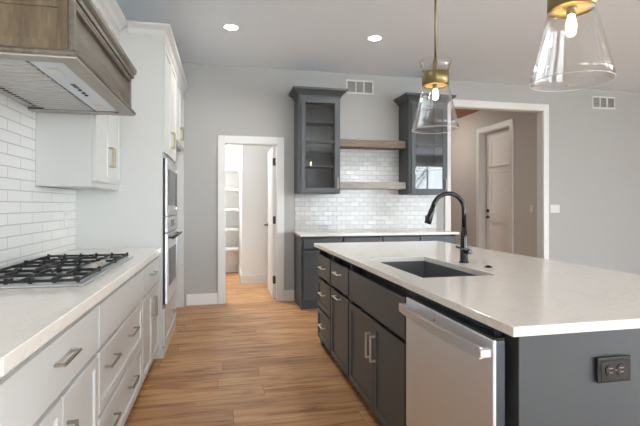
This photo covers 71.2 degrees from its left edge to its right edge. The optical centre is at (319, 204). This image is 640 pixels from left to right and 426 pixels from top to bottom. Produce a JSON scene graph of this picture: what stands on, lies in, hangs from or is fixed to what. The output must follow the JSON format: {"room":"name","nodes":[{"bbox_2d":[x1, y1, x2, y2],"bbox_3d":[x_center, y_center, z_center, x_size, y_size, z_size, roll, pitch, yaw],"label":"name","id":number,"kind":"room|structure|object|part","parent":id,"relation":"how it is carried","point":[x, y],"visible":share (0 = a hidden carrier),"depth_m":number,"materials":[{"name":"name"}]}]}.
{"room":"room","nodes":[
{"label":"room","id":0,"kind":"room"},
{"bbox_2d":[35,112,74,254],"bbox_3d":[-1.379,-0.263,0.647,0.120,3.050,9.850,0,0,-12],"label":"wall","id":1,"kind":"structure","parent":0,"point":[35,112],"depth_m":2.81,"materials":[{"name":"paint"}]},
{"bbox_2d":[0,93,75,268],"bbox_3d":[-1.650,-0.320,2.208,0.010,1.336,2.716,0,0,-12],"label":"tile backsplash","id":2,"kind":"structure","parent":1,"relation":"attached to","point":[32,227],"depth_m":2.62,"materials":[{"name":"white tile"}]},
{"bbox_2d":[0,0,136,115],"bbox_3d":[-1.345,-1.177,2.236,0.596,1.218,1.172,0,0,-12],"label":"range hood","id":3,"kind":"object","parent":1,"relation":"attached to","point":[53,59],"visible":1,"depth_m":1.96,"materials":[{"name":"brown wood"}]},
{"bbox_3d":[-1.250,-0.703,1.687,0.548,0.200,0.016,0,0,-12],"label":"panel","id":4,"kind":"part","parent":3,"relation":"part of","materials":[{"name":"brown wood"}]},
{"bbox_3d":[-1.347,-0.590,2.235,0.592,0.029,1.164,0,0,-12],"label":"trim","id":5,"kind":"part","parent":3,"relation":"part of","materials":[{"name":"brown wood"}]},
{"bbox_3d":[-1.090,-0.703,2.291,0.021,0.200,1.120,0,0,-12],"label":"panel","id":6,"kind":"part","parent":3,"relation":"part of","materials":[{"name":"brown wood"}]},
{"bbox_3d":[-1.345,-0.834,2.236,0.596,0.060,1.172,0,0,-12],"label":"crown","id":7,"kind":"part","parent":3,"relation":"part of","materials":[{"name":"brown wood"}]},
{"bbox_2d":[36,0,126,189],"bbox_3d":[-1.654,-0.794,3.165,0.386,1.352,0.844,0,0,-12],"label":"upper cabinet","id":8,"kind":"object","parent":1,"relation":"attached to","point":[74,151],"visible":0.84,"depth_m":2.84,"materials":[{"name":"white wood"}]},
{"bbox_3d":[-1.491,-0.747,3.055,0.020,1.182,0.353,0,0,-12],"label":"door","id":9,"kind":"part","parent":8,"relation":"part of","materials":[{"name":"white wood"}]},
{"bbox_3d":[-1.496,-0.343,3.204,0.035,0.145,0.010,0,0,-12],"label":"handle","id":10,"kind":"part","parent":8,"relation":"part of","materials":[{"name":"gold metal"}]},
{"bbox_3d":[-1.654,-1.417,3.165,0.386,0.107,0.844,0,0,-12],"label":"crown","id":11,"kind":"part","parent":8,"relation":"part of","materials":[{"name":"white wood"}]},
{"bbox_3d":[-1.510,-0.343,3.266,0.035,0.145,0.010,0,0,-12],"label":"handle","id":12,"kind":"part","parent":8,"relation":"part of","materials":[{"name":"gold metal"}]},
{"bbox_3d":[-1.567,-0.747,3.402,0.020,1.182,0.350,0,0,-12],"label":"door","id":13,"kind":"part","parent":8,"relation":"part of","materials":[{"name":"white wood"}]},
{"bbox_2d":[226,145,275,274],"bbox_3d":[-1.200,-0.263,7.226,2.720,3.050,2.689,0,0,-12],"label":"wall","id":14,"kind":"structure","parent":0,"point":[251,200],"depth_m":7.18,"materials":[{"name":"paint"}]},
{"bbox_2d":[226,246,238,252],"bbox_3d":[-2.070,0.817,8.108,1.163,0.090,0.360,0,0,-12],"label":"shelf","id":15,"kind":"object","parent":14,"relation":"attached to","point":[227,247],"visible":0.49,"depth_m":8.08,"materials":[{"name":"paint"}]},
{"bbox_2d":[226,227,238,232],"bbox_3d":[-2.070,0.462,8.108,1.163,0.090,0.360,0,0,-12],"label":"shelf","id":16,"kind":"object","parent":14,"relation":"attached to","point":[227,228],"visible":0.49,"depth_m":8.04,"materials":[{"name":"paint"}]},
{"bbox_2d":[226,168,238,174],"bbox_3d":[-2.070,-0.613,8.108,1.163,0.090,0.360,0,0,-12],"label":"shelf","id":17,"kind":"object","parent":14,"relation":"attached to","point":[227,169],"visible":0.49,"depth_m":8.03,"materials":[{"name":"paint"}]},
{"bbox_2d":[226,208,238,212],"bbox_3d":[-2.070,0.107,8.108,1.163,0.090,0.360,0,0,-12],"label":"shelf","id":18,"kind":"object","parent":14,"relation":"attached to","point":[227,209],"visible":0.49,"depth_m":8.03,"materials":[{"name":"paint"}]},
{"bbox_2d":[226,188,238,193],"bbox_3d":[-2.070,-0.258,8.108,1.163,0.090,0.360,0,0,-12],"label":"shelf","id":19,"kind":"object","parent":14,"relation":"attached to","point":[232,189],"visible":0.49,"depth_m":8.04,"materials":[{"name":"paint"}]},
{"bbox_2d":[226,265,275,283],"bbox_3d":[-1.204,1.192,7.178,2.490,0.140,2.580,0,0,-12],"label":"baseboard","id":20,"kind":"structure","parent":14,"relation":"attached to","point":[244,279],"depth_m":7.17,"materials":[{"name":"paint"}]},
{"bbox_2d":[124,272,382,425],"bbox_3d":[2.892,1.322,4.004,9.950,0.120,14.900,0,0,-12],"label":"floor","id":21,"kind":"structure","parent":0,"point":[254,358],"depth_m":3.33,"materials":[{"name":"brown wood"}]},
{"bbox_2d":[0,306,97,425],"bbox_3d":[-1.127,0.828,1.395,0.660,0.868,0.863,0,0,-12],"label":"base cabinet","id":22,"kind":"object","parent":21,"relation":"on","point":[57,384],"visible":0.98,"depth_m":1.42,"materials":[{"name":"white wood"}]},
{"bbox_3d":[-0.803,0.894,1.248,0.020,0.536,0.415,0,0,-12],"label":"door","id":23,"kind":"part","parent":22,"relation":"part of","materials":[{"name":"white wood"}]},
{"bbox_3d":[-0.821,0.497,1.459,0.035,0.010,0.165,0,0,-12],"label":"handle","id":24,"kind":"part","parent":22,"relation":"part of","materials":[{"name":"silver metal"}]},
{"bbox_3d":[-0.830,0.797,1.500,0.035,0.150,0.010,0,0,-12],"label":"handle","id":25,"kind":"part","parent":22,"relation":"part of","materials":[{"name":"silver metal"}]},
{"bbox_3d":[-0.892,0.894,1.661,0.020,0.536,0.419,0,0,-12],"label":"door","id":26,"kind":"part","parent":22,"relation":"part of","materials":[{"name":"white wood"}]},
{"bbox_2d":[0,247,161,376],"bbox_3d":[-1.327,0.370,2.278,0.648,0.045,2.716,0,0,-12],"label":"countertop","id":27,"kind":"structure","parent":22,"relation":"on","point":[29,317],"depth_m":1.56,"materials":[{"name":"stone"}]},
{"bbox_2d":[0,252,132,288],"bbox_3d":[-1.388,0.329,2.388,0.530,0.036,1.085,0,0,-12],"label":"gas cooktop","id":28,"kind":"object","parent":27,"relation":"in","point":[65,270],"visible":1,"depth_m":2.22,"materials":[{"name":"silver metal"}]},
{"bbox_2d":[94,271,141,425],"bbox_3d":[-1.330,0.828,2.331,0.660,0.868,1.048,0,0,-12],"label":"base cabinet","id":29,"kind":"object","parent":21,"relation":"on","point":[119,352],"visible":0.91,"depth_m":2.27,"materials":[{"name":"white wood"}]},
{"bbox_3d":[-0.952,0.717,2.065,0.035,0.010,0.180,0,0,-12],"label":"handle","id":30,"kind":"part","parent":29,"relation":"part of","materials":[{"name":"silver metal"}]},
{"bbox_3d":[-0.952,1.002,2.065,0.035,0.010,0.180,0,0,-12],"label":"handle","id":31,"kind":"part","parent":29,"relation":"part of","materials":[{"name":"silver metal"}]},
{"bbox_3d":[-1.051,1.036,2.391,0.020,0.253,1.025,0,0,-12],"label":"drawer","id":32,"kind":"part","parent":29,"relation":"part of","materials":[{"name":"white wood"}]},
{"bbox_3d":[-1.054,1.002,2.534,0.035,0.010,0.180,0,0,-12],"label":"handle","id":33,"kind":"part","parent":29,"relation":"part of","materials":[{"name":"silver metal"}]},
{"bbox_3d":[-1.054,0.717,2.534,0.035,0.010,0.180,0,0,-12],"label":"handle","id":34,"kind":"part","parent":29,"relation":"part of","materials":[{"name":"silver metal"}]},
{"bbox_2d":[76,20,180,358],"bbox_3d":[-1.681,-0.104,4.046,0.726,2.732,1.017,0,0,-12],"label":"oven tower","id":35,"kind":"object","parent":21,"relation":"on","point":[130,216],"visible":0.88,"depth_m":3.65,"materials":[{"name":"white wood"}]},
{"bbox_3d":[-1.486,-1.417,4.088,0.326,0.107,1.017,0,0,-12],"label":"crown","id":36,"kind":"part","parent":35,"relation":"part of","materials":[{"name":"white wood"}]},
{"bbox_3d":[-1.342,-0.888,3.920,0.020,0.900,0.455,0,0,-12],"label":"door","id":37,"kind":"part","parent":35,"relation":"part of","materials":[{"name":"white wood"}]},
{"bbox_3d":[-1.390,1.016,4.144,0.020,0.308,0.914,0,0,-12],"label":"drawer","id":38,"kind":"part","parent":35,"relation":"part of","materials":[{"name":"white wood"}]},
{"bbox_2d":[163,158,176,215],"bbox_3d":[-1.632,-0.149,4.092,0.546,0.487,0.830,0,0,-12],"label":"microwave","id":39,"kind":"object","parent":35,"relation":"in","point":[169,168],"visible":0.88,"depth_m":3.90,"materials":[{"name":"silver metal"}]},
{"bbox_3d":[-1.439,-0.148,4.487,0.002,0.340,0.060,0,0,-12],"label":"control panel","id":40,"kind":"part","parent":39,"relation":"part of","materials":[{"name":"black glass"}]},
{"bbox_2d":[163,215,181,304],"bbox_3d":[-1.646,0.468,4.089,0.677,0.736,0.830,0,0,-12],"label":"wall oven","id":41,"kind":"object","parent":35,"relation":"in","point":[170,233],"visible":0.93,"depth_m":3.89,"materials":[{"name":"silver metal"}]},
{"bbox_3d":[-1.375,0.536,4.148,0.020,0.588,0.830,0,0,-12],"label":"door","id":42,"kind":"part","parent":41,"relation":"part of","materials":[{"name":"silver metal"}]},
{"bbox_3d":[-1.376,0.166,4.147,0.018,0.132,0.830,0,0,-12],"label":"control panel","id":43,"kind":"part","parent":41,"relation":"part of","materials":[{"name":"silver metal"}]},
{"bbox_3d":[-1.340,0.277,4.155,0.051,0.024,0.770,0,0,-12],"label":"handle","id":44,"kind":"part","parent":41,"relation":"part of","materials":[{"name":"silver metal"}]},
{"bbox_3d":[-1.439,-0.888,4.369,0.020,0.900,0.455,0,0,-12],"label":"door","id":45,"kind":"part","parent":35,"relation":"part of","materials":[{"name":"white wood"}]},
{"bbox_2d":[139,257,158,382],"bbox_3d":[-1.524,0.828,3.226,0.660,0.868,0.779,0,0,-12],"label":"base cabinet","id":46,"kind":"object","parent":21,"relation":"on","point":[150,272],"visible":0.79,"depth_m":3.23,"materials":[{"name":"white wood"}]},
{"bbox_3d":[-1.205,0.894,3.102,0.020,0.536,0.373,0,0,-12],"label":"door","id":47,"kind":"part","parent":46,"relation":"part of","materials":[{"name":"white wood"}]},
{"bbox_3d":[-1.245,0.515,3.287,0.020,0.183,0.752,0,0,-12],"label":"drawer","id":48,"kind":"part","parent":46,"relation":"part of","materials":[{"name":"white wood"}]},
{"bbox_3d":[-1.211,0.752,3.257,0.035,0.150,0.010,0,0,-12],"label":"handle","id":49,"kind":"part","parent":46,"relation":"part of","materials":[{"name":"silver metal"}]},
{"bbox_3d":[-1.285,0.894,3.472,0.020,0.536,0.373,0,0,-12],"label":"door","id":50,"kind":"part","parent":46,"relation":"part of","materials":[{"name":"white wood"}]},
{"bbox_3d":[-1.226,0.752,3.328,0.035,0.150,0.010,0,0,-12],"label":"handle","id":51,"kind":"part","parent":46,"relation":"part of","materials":[{"name":"silver metal"}]},
{"bbox_2d":[174,64,188,306],"bbox_3d":[-1.897,-0.104,5.040,0.726,2.732,1.012,0,0,-12],"label":"refrigerator cabinet","id":52,"kind":"object","parent":21,"relation":"on","point":[181,83],"visible":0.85,"depth_m":5.51,"materials":[{"name":"white wood"}]},
{"bbox_3d":[-1.542,-1.008,4.843,0.020,0.660,0.453,0,0,-12],"label":"door","id":53,"kind":"part","parent":52,"relation":"part of","materials":[{"name":"white wood"}]},
{"bbox_3d":[-2.023,-0.058,5.490,0.670,2.640,0.078,0,0,-12],"label":"panel","id":54,"kind":"part","parent":52,"relation":"part of","materials":[{"name":"white wood"}]},
{"bbox_3d":[-1.639,-1.008,5.289,0.020,0.660,0.453,0,0,-12],"label":"door","id":55,"kind":"part","parent":52,"relation":"part of","materials":[{"name":"white wood"}]},
{"bbox_3d":[-1.575,-1.417,5.109,0.068,0.107,1.012,0,0,-12],"label":"crown","id":56,"kind":"part","parent":52,"relation":"part of","materials":[{"name":"white wood"}]},
{"bbox_2d":[318,249,332,352],"bbox_3d":[0.439,0.821,3.894,0.910,0.883,0.503,0,0,-12],"label":"base cabinet","id":57,"kind":"object","parent":21,"relation":"on","point":[324,258],"visible":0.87,"depth_m":3.80,"materials":[{"name":"grey wood"}]},
{"bbox_3d":[0.038,1.052,3.808,0.020,0.256,0.477,0,0,-12],"label":"drawer","id":58,"kind":"part","parent":57,"relation":"part of","materials":[{"name":"grey wood"}]},
{"bbox_3d":[0.038,0.535,3.808,0.020,0.190,0.477,0,0,-12],"label":"drawer","id":59,"kind":"part","parent":57,"relation":"part of","materials":[{"name":"grey wood"}]},
{"bbox_3d":[0.038,0.777,3.808,0.020,0.246,0.477,0,0,-12],"label":"drawer","id":60,"kind":"part","parent":57,"relation":"part of","materials":[{"name":"grey wood"}]},
{"bbox_2d":[294,234,381,309],"bbox_3d":[0.222,0.821,5.714,1.020,0.883,0.604,0,0,-12],"label":"base cabinet","id":61,"kind":"object","parent":21,"relation":"on","point":[306,275],"visible":0.31,"depth_m":5.39,"materials":[{"name":"grey wood"}]},
{"bbox_3d":[-0.276,0.821,5.634,0.012,0.882,0.538,0,0,-12],"label":"panel","id":62,"kind":"part","parent":61,"relation":"part of","materials":[{"name":"grey wood"}]},
{"bbox_3d":[0.036,0.851,5.410,0.485,0.593,0.020,0,0,-12],"label":"door","id":63,"kind":"part","parent":61,"relation":"part of","materials":[{"name":"grey wood"}]},
{"bbox_3d":[0.036,0.464,5.410,0.485,0.127,0.020,0,0,-12],"label":"drawer","id":64,"kind":"part","parent":61,"relation":"part of","materials":[{"name":"grey wood"}]},
{"bbox_3d":[0.529,0.464,5.518,0.485,0.127,0.020,0,0,-12],"label":"drawer","id":65,"kind":"part","parent":61,"relation":"part of","materials":[{"name":"grey wood"}]},
{"bbox_2d":[293,230,458,236],"bbox_3d":[0.718,0.363,5.827,2.075,0.030,0.594,0,0,-12],"label":"countertop","id":66,"kind":"structure","parent":61,"relation":"on","point":[364,232],"depth_m":5.66,"materials":[{"name":"stone"}]},
{"bbox_2d":[331,255,350,376],"bbox_3d":[0.548,0.821,3.391,0.910,0.883,0.523,0,0,-12],"label":"base cabinet","id":67,"kind":"object","parent":21,"relation":"on","point":[340,268],"visible":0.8,"depth_m":3.29,"materials":[{"name":"grey wood"}]},
{"bbox_3d":[0.147,0.535,3.304,0.020,0.190,0.496,0,0,-12],"label":"drawer","id":68,"kind":"part","parent":67,"relation":"part of","materials":[{"name":"grey wood"}]},
{"bbox_2d":[349,263,408,425],"bbox_3d":[0.708,0.821,2.656,0.910,0.883,0.976,0,0,-12],"label":"base cabinet","id":69,"kind":"object","parent":21,"relation":"on","point":[377,327],"visible":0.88,"depth_m":2.47,"materials":[{"name":"grey wood"}]},
{"bbox_3d":[0.259,0.920,2.791,0.020,0.520,0.495,0,0,-12],"label":"door","id":70,"kind":"part","parent":69,"relation":"part of","materials":[{"name":"grey wood"}]},
{"bbox_3d":[0.277,0.807,2.579,0.035,0.150,0.010,0,0,-12],"label":"handle","id":71,"kind":"part","parent":69,"relation":"part of","materials":[{"name":"silver metal"}]},
{"bbox_3d":[0.293,0.807,2.504,0.035,0.150,0.010,0,0,-12],"label":"handle","id":72,"kind":"part","parent":69,"relation":"part of","materials":[{"name":"silver metal"}]},
{"bbox_3d":[0.360,0.920,2.325,0.020,0.520,0.447,0,0,-12],"label":"door","id":73,"kind":"part","parent":69,"relation":"part of","materials":[{"name":"grey wood"}]},
{"bbox_2d":[382,234,455,243],"bbox_3d":[1.215,0.821,5.929,1.008,0.883,0.604,0,0,-12],"label":"base cabinet","id":74,"kind":"object","parent":21,"relation":"on","point":[451,238],"visible":0.1,"depth_m":5.70,"materials":[{"name":"grey wood"}]},
{"bbox_3d":[1.023,0.464,5.625,0.485,0.127,0.020,0,0,-12],"label":"drawer","id":75,"kind":"part","parent":74,"relation":"part of","materials":[{"name":"grey wood"}]},
{"bbox_3d":[1.516,0.464,5.732,0.485,0.127,0.020,0,0,-12],"label":"drawer","id":76,"kind":"part","parent":74,"relation":"part of","materials":[{"name":"grey wood"}]},
{"bbox_2d":[399,290,504,425],"bbox_3d":[0.722,0.826,1.773,0.678,0.872,0.731,0,0,-12],"label":"dishwasher","id":77,"kind":"object","parent":21,"relation":"on","point":[455,361],"visible":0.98,"depth_m":1.60,"materials":[{"name":"silver metal"}]},
{"bbox_3d":[0.426,0.452,1.671,0.058,0.035,0.646,0,0,-12],"label":"handle","id":78,"kind":"part","parent":77,"relation":"part of","materials":[{"name":"silver metal"}]},
{"bbox_2d":[505,328,639,425],"bbox_3d":[0.727,0.821,2.795,0.863,0.883,2.775,0,0,-12],"label":"island end panel","id":79,"kind":"object","parent":21,"relation":"on","point":[551,380],"visible":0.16,"depth_m":1.40,"materials":[{"name":"grey wood"}]},
{"bbox_2d":[314,241,639,336],"bbox_3d":[0.844,0.363,2.808,1.220,0.030,2.870,0,0,-12],"label":"countertop","id":80,"kind":"structure","parent":79,"relation":"on","point":[521,295],"depth_m":1.91,"materials":[{"name":"stone"}]},
{"bbox_2d":[366,261,476,296],"bbox_3d":[0.599,0.493,2.578,0.419,0.228,0.839,0,0,-12],"label":"sink","id":81,"kind":"object","parent":80,"relation":"in","point":[424,269],"visible":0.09,"depth_m":2.86,"materials":[{"name":"metal"}]},
{"bbox_2d":[424,191,472,262],"bbox_3d":[0.761,0.133,2.655,0.285,0.429,0.092,0,0,-12],"label":"kitchen faucet","id":82,"kind":"object","parent":80,"relation":"on","point":[464,251],"visible":1,"depth_m":2.67,"materials":[{"name":"black metal"}]},
{"bbox_3d":[0.770,0.028,2.674,0.227,0.219,0.027,0,0,-12],"label":"spout","id":83,"kind":"part","parent":82,"relation":"part of","materials":[{"name":"black metal"}]},
{"bbox_2d":[597,355,630,383],"bbox_3d":[0.934,0.521,1.417,0.127,0.081,0.014,0,0,-12],"label":"island outlet","id":84,"kind":"object","parent":79,"relation":"attached to","point":[615,368],"visible":1,"depth_m":1.41,"materials":[{"name":"black plastic"}]},
{"bbox_2d":[605,365,615,375],"bbox_3d":[0.915,0.521,1.408,0.037,0.037,0.003,0,0,-12],"label":"receptacle","id":85,"kind":"object","parent":84,"relation":"attached to","point":[610,370],"depth_m":1.41,"materials":[{"name":"black plastic"}]},
{"bbox_2d":[616,364,626,374],"bbox_3d":[0.955,0.521,1.417,0.037,0.037,0.003,0,0,-12],"label":"receptacle","id":86,"kind":"object","parent":84,"relation":"attached to","point":[621,369],"depth_m":1.41,"materials":[{"name":"black plastic"}]},
{"bbox_2d":[116,0,639,120],"bbox_3d":[2.892,-1.838,4.004,9.950,0.140,14.900,0,0,-12],"label":"ceiling","id":87,"kind":"structure","parent":0,"point":[492,41],"depth_m":4.80,"materials":[{"name":"paint"}]},
{"bbox_2d":[222,23,239,30],"bbox_3d":[-0.893,-1.786,4.493,0.184,0.003,0.184,0,0,-12],"label":"recessed light","id":88,"kind":"object","parent":87,"relation":"in","point":[231,27],"visible":1,"depth_m":4.50,"materials":[{"name":"white plastic"}]},
{"bbox_2d":[366,35,383,40],"bbox_3d":[0.588,-1.786,4.789,0.184,0.003,0.184,0,0,-12],"label":"recessed light","id":89,"kind":"object","parent":87,"relation":"in","point":[372,37],"visible":1,"depth_m":4.79,"materials":[{"name":"white plastic"}]},
{"bbox_2d":[412,0,459,133],"bbox_3d":[0.795,-1.152,3.079,0.318,1.270,0.318,0,0,-12],"label":"pendant lamp","id":90,"kind":"object","parent":87,"relation":"hanging from","point":[436,78],"visible":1,"depth_m":3.06,"materials":[{"name":"clear glass"}]},
{"bbox_2d":[432,59,437,89],"bbox_3d":[0.795,-0.900,3.079,0.040,0.205,0.040,0,0,-12],"label":"socket","id":91,"kind":"object","parent":90,"relation":"attached to","point":[435,62],"depth_m":3.06,"materials":[{"name":"gold metal"}]},
{"bbox_3d":[0.795,-1.383,3.079,0.015,0.766,0.015,0,0,-12],"label":"rod","id":92,"kind":"part","parent":90,"relation":"part of","materials":[{"name":"gold metal"}]},
{"bbox_3d":[0.795,-0.672,3.079,0.318,0.308,0.318,0,0,-12],"label":"lamp shade","id":93,"kind":"part","parent":90,"relation":"part of","materials":[{"name":"clear glass"}]},
{"bbox_3d":[0.795,-0.760,3.079,0.042,0.074,0.042,0,0,-12],"label":"bulb","id":94,"kind":"part","parent":90,"relation":"part of","materials":[{"name":"white glass"}]},
{"bbox_2d":[529,0,616,91],"bbox_3d":[1.056,-1.152,1.879,0.318,1.270,0.318,0,0,-12],"label":"pendant lamp","id":95,"kind":"object","parent":87,"relation":"hanging from","point":[556,9],"visible":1,"depth_m":1.87,"materials":[{"name":"clear glass"}]},
{"bbox_2d":[566,5,576,16],"bbox_3d":[1.056,-0.900,1.879,0.040,0.205,0.040,0,0,-12],"label":"socket","id":96,"kind":"object","parent":95,"relation":"attached to","point":[570,9],"depth_m":1.86,"materials":[{"name":"gold metal"}]},
{"bbox_3d":[1.056,-0.760,1.879,0.042,0.074,0.042,0,0,-12],"label":"bulb","id":97,"kind":"part","parent":95,"relation":"part of","materials":[{"name":"white glass"}]},
{"bbox_2d":[181,63,639,304],"bbox_3d":[2.280,-0.263,6.542,9.770,3.050,0.120,0,0,-12],"label":"wall","id":98,"kind":"structure","parent":0,"point":[594,153],"depth_m":6.20,"materials":[{"name":"paint"}]},
{"bbox_2d":[186,290,293,305],"bbox_3d":[2.690,1.192,6.561,8.940,0.140,0.016,0,0,-12],"label":"baseboard","id":99,"kind":"structure","parent":98,"relation":"attached to","point":[207,298],"depth_m":5.66,"materials":[{"name":"paint"}]},
{"bbox_2d":[218,135,283,303],"bbox_3d":[-0.899,0.187,5.842,0.848,2.150,0.140,0,0,-12],"label":"trim","id":100,"kind":"structure","parent":98,"relation":"attached to","point":[223,140],"depth_m":5.78,"materials":[{"name":"paint"}]},
{"bbox_2d":[264,147,275,297],"bbox_3d":[-0.718,0.234,6.323,0.100,2.033,0.717,0,0,-12],"label":"door","id":101,"kind":"structure","parent":98,"relation":"in","point":[271,223],"depth_m":6.12,"materials":[{"name":"paint"}]},
{"bbox_3d":[-0.711,0.662,6.333,0.005,0.800,0.580,0,0,-12],"label":"panel","id":102,"kind":"part","parent":101,"relation":"part of","materials":[{"name":"paint"}]},
{"bbox_3d":[-0.711,-0.288,6.333,0.005,0.800,0.580,0,0,-12],"label":"panel","id":103,"kind":"part","parent":101,"relation":"part of","materials":[{"name":"paint"}]},
{"bbox_2d":[289,86,347,193],"bbox_3d":[-0.029,-0.801,5.757,0.695,1.317,0.434,0,0,-12],"label":"upper cabinet","id":104,"kind":"object","parent":98,"relation":"attached to","point":[316,109],"visible":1,"depth_m":5.69,"materials":[{"name":"grey wood"}]},
{"bbox_3d":[-0.300,-0.741,5.744,0.010,1.195,0.344,0,0,-12],"label":"panel","id":105,"kind":"part","parent":104,"relation":"part of","materials":[{"name":"grey wood"}]},
{"bbox_3d":[-0.029,-1.407,5.757,0.695,0.107,0.434,0,0,-12],"label":"crown","id":106,"kind":"part","parent":104,"relation":"part of","materials":[{"name":"grey wood"}]},
{"bbox_3d":[0.002,-0.749,5.611,0.485,1.178,0.020,0,0,-11],"label":"door","id":107,"kind":"part","parent":104,"relation":"part of","materials":[{"name":"grey wood"}]},
{"bbox_2d":[306,120,334,125],"bbox_3d":[-0.042,-1.064,5.819,0.487,0.018,0.281,0,0,-12],"label":"shelf","id":108,"kind":"object","parent":104,"relation":"attached to","point":[308,122],"depth_m":5.79,"materials":[{"name":"grey wood"}]},
{"bbox_2d":[306,139,334,144],"bbox_3d":[-0.042,-0.819,5.819,0.487,0.018,0.281,0,0,-12],"label":"shelf","id":109,"kind":"object","parent":104,"relation":"attached to","point":[308,142],"depth_m":5.79,"materials":[{"name":"grey wood"}]},
{"bbox_2d":[306,165,334,168],"bbox_3d":[-0.042,-0.494,5.819,0.487,0.018,0.281,0,0,-12],"label":"shelf","id":110,"kind":"object","parent":104,"relation":"attached to","point":[307,166],"depth_m":5.78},
{"bbox_2d":[346,79,373,94],"bbox_3d":[0.544,-1.608,6.098,0.390,0.190,0.011,0,0,-12],"label":"air vent","id":111,"kind":"object","parent":98,"relation":"in","point":[366,87],"visible":0.97,"depth_m":6.10,"materials":[{"name":"white plastic"}]},
{"bbox_2d":[295,149,435,230],"bbox_3d":[0.656,-0.210,6.123,2.020,1.116,0.010,0,0,-12],"label":"tile backsplash","id":112,"kind":"structure","parent":98,"relation":"attached to","point":[351,209],"depth_m":6.11,"materials":[{"name":"white tile"}]},
{"bbox_2d":[340,139,405,149],"bbox_3d":[0.667,-0.805,5.992,0.931,0.095,0.248,0,0,-12],"label":"floating shelf","id":113,"kind":"object","parent":98,"relation":"attached to","point":[344,143],"visible":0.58,"depth_m":5.89,"materials":[{"name":"brown wood"}]},
{"bbox_2d":[340,182,405,189],"bbox_3d":[0.667,-0.258,5.992,0.931,0.090,0.248,0,0,-12],"label":"floating shelf","id":114,"kind":"object","parent":98,"relation":"attached to","point":[343,185],"visible":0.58,"depth_m":5.88,"materials":[{"name":"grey wood"}]},
{"bbox_2d":[394,92,455,194],"bbox_3d":[1.417,-0.801,6.071,0.715,1.317,0.434,0,0,-12],"label":"upper cabinet","id":115,"kind":"object","parent":98,"relation":"attached to","point":[423,164],"visible":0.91,"depth_m":6.03,"materials":[{"name":"grey wood"}]},
{"bbox_3d":[1.137,-0.741,6.056,0.010,1.195,0.344,0,0,-12],"label":"panel","id":116,"kind":"part","parent":115,"relation":"part of","materials":[{"name":"grey wood"}]},
{"bbox_3d":[1.417,-1.407,6.071,0.715,0.107,0.434,0,0,-12],"label":"crown","id":117,"kind":"part","parent":115,"relation":"part of","materials":[{"name":"grey wood"}]},
{"bbox_2d":[416,125,441,129],"bbox_3d":[1.404,-1.064,6.133,0.507,0.018,0.281,0,0,-12],"label":"shelf","id":118,"kind":"object","parent":115,"relation":"attached to","point":[423,127],"depth_m":6.09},
{"bbox_2d":[416,143,441,147],"bbox_3d":[1.404,-0.819,6.133,0.507,0.018,0.281,0,0,-12],"label":"shelf","id":119,"kind":"object","parent":115,"relation":"attached to","point":[418,145],"depth_m":6.09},
{"bbox_2d":[416,167,441,170],"bbox_3d":[1.404,-0.494,6.133,0.507,0.018,0.281,0,0,-12],"label":"shelf","id":120,"kind":"object","parent":115,"relation":"attached to","point":[417,168],"depth_m":6.11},
{"bbox_3d":[1.448,-0.749,5.932,0.505,1.178,0.020,0,0,-12],"label":"door","id":121,"kind":"part","parent":115,"relation":"part of","materials":[{"name":"grey wood"}]},
{"bbox_2d":[445,99,548,259],"bbox_3d":[2.594,-0.123,6.600,1.698,2.770,0.140,0,0,-12],"label":"trim","id":122,"kind":"structure","parent":98,"relation":"attached to","point":[542,110],"depth_m":6.70,"materials":[{"name":"paint"}]},
{"bbox_2d":[550,205,559,212],"bbox_3d":[3.549,0.057,6.751,0.164,0.120,0.009,0,0,-12],"label":"switch plate","id":123,"kind":"object","parent":98,"relation":"attached to","point":[553,208],"visible":1,"depth_m":6.75,"materials":[{"name":"white plastic"}]},
{"bbox_2d":[592,96,614,108],"bbox_3d":[4.400,-1.588,6.934,0.420,0.190,0.011,0,0,-12],"label":"air vent","id":124,"kind":"object","parent":98,"relation":"in","point":[600,102],"visible":1,"depth_m":6.93,"materials":[{"name":"white plastic"}]},
{"bbox_2d":[451,110,536,257],"bbox_3d":[1.949,-0.263,8.963,2.110,3.050,4.749,0,0,-12],"label":"wall","id":125,"kind":"structure","parent":0,"point":[463,140],"depth_m":7.83,"materials":[{"name":"paint"}]},
{"bbox_2d":[476,119,513,253],"bbox_3d":[3.166,-0.083,7.942,0.196,2.690,1.080,0,0,-12],"label":"trim","id":126,"kind":"structure","parent":125,"relation":"attached to","point":[480,136],"depth_m":8.36,"materials":[{"name":"paint"}]},
{"bbox_2d":[485,128,508,252],"bbox_3d":[3.196,-0.036,7.949,0.102,2.573,0.870,0,0,-12],"label":"door","id":127,"kind":"structure","parent":125,"relation":"in","point":[497,143],"depth_m":8.04,"materials":[{"name":"white wood"}]},
{"bbox_3d":[3.227,-0.953,7.955,0.030,0.490,0.618,0,0,-12],"label":"panel","id":128,"kind":"part","parent":127,"relation":"part of","materials":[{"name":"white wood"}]},
{"bbox_3d":[3.227,-0.225,7.955,0.030,0.759,0.618,0,0,-12],"label":"panel","id":129,"kind":"part","parent":127,"relation":"part of","materials":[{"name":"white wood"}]},
{"bbox_3d":[3.227,0.662,7.955,0.030,0.700,0.618,0,0,-12],"label":"panel","id":130,"kind":"part","parent":127,"relation":"part of","materials":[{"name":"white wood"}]}
]}

